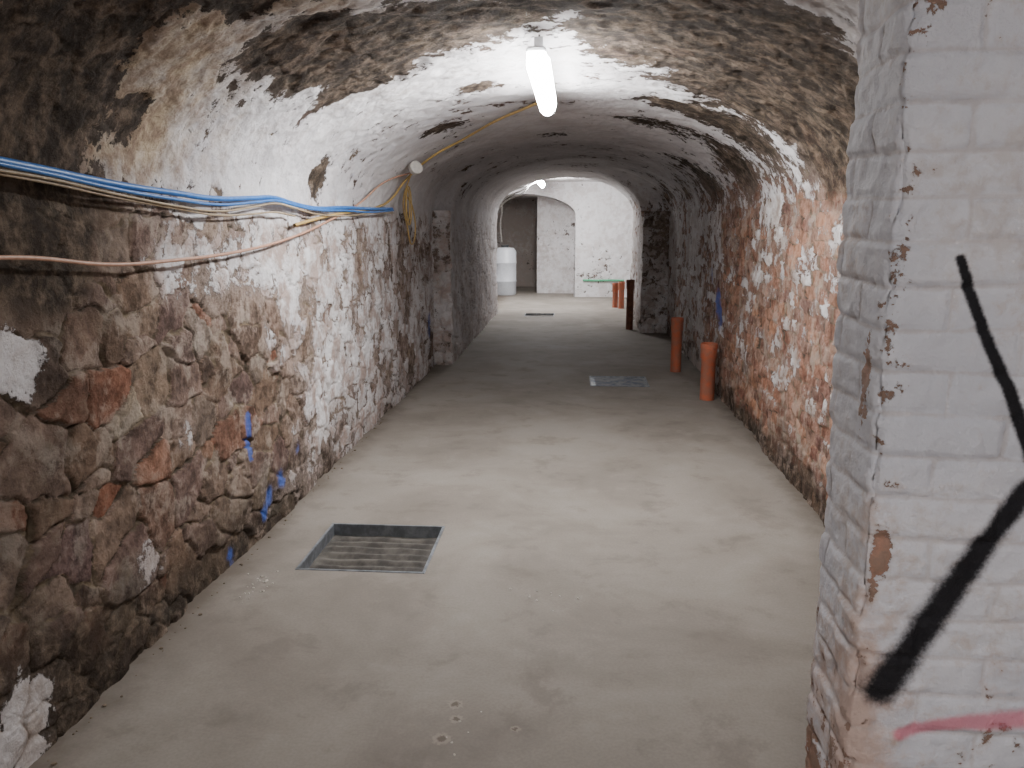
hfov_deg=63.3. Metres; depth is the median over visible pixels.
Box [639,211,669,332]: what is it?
wall pier
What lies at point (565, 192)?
arch
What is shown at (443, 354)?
pillar
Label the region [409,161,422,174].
junction box
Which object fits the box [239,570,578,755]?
debris
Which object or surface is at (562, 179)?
ceiling
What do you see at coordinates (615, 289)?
drain pipe
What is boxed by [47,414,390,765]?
debris
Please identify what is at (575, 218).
wall
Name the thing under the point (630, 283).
drain pipe
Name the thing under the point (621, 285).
drain pipe
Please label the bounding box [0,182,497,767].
wall
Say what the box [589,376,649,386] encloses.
manhole cover
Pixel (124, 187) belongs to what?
cable
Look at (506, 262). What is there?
water tank
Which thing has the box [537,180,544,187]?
lamp
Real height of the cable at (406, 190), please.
0.996 m
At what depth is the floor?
3.54 m
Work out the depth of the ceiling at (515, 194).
18.85 m
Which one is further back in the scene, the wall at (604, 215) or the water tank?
the water tank
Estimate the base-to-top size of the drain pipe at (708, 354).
0.530 m
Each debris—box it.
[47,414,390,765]
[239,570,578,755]
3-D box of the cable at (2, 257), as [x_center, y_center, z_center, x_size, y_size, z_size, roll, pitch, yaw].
[-1.217,-0.968,4.250,0.140,0.588,5.904,1,11,6]
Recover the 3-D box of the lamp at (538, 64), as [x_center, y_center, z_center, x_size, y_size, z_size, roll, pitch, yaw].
[0.167,-1.603,4.397,0.107,0.195,1.720,1,11,4]
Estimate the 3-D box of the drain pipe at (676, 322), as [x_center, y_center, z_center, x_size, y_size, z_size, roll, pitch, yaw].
[1.817,-0.433,9.172,0.141,0.600,0.141,1,11,4]
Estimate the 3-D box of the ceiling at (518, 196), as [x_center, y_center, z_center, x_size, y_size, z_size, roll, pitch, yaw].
[-0.037,-4.729,20.999,1.500,0.033,3.100,1,11,4]
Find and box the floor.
[29,287,824,767]
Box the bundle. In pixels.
[499,181,536,241]
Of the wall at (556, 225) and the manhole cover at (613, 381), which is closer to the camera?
the manhole cover at (613, 381)
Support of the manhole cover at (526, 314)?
in the floor
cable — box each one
[0,156,393,212]
[0,169,393,216]
[0,172,410,265]
[293,102,537,244]
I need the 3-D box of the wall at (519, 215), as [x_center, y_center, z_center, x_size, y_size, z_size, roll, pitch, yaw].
[0.004,-3.757,21.736,1.500,2.400,0.032,1,11,4]
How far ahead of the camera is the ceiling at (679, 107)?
3.77 m
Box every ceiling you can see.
[0,0,860,217]
[507,194,575,214]
[508,196,536,197]
[543,177,599,181]
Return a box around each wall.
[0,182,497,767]
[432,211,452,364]
[497,194,536,286]
[537,195,575,292]
[573,218,575,294]
[575,182,632,296]
[630,202,844,526]
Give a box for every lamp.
[526,36,555,115]
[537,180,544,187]
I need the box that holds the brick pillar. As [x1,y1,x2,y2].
[805,0,1023,767]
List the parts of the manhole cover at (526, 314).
frame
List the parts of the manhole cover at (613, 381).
frame, frame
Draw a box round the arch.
[508,182,575,213]
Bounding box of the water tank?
[496,245,516,294]
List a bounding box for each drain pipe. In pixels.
[612,283,618,307]
[618,281,624,308]
[626,279,634,329]
[670,317,683,371]
[700,342,717,400]
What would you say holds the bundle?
attached to the wall
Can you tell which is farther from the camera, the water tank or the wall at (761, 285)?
the water tank
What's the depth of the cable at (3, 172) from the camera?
2.92 m
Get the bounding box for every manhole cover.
[524,313,554,316]
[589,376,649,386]

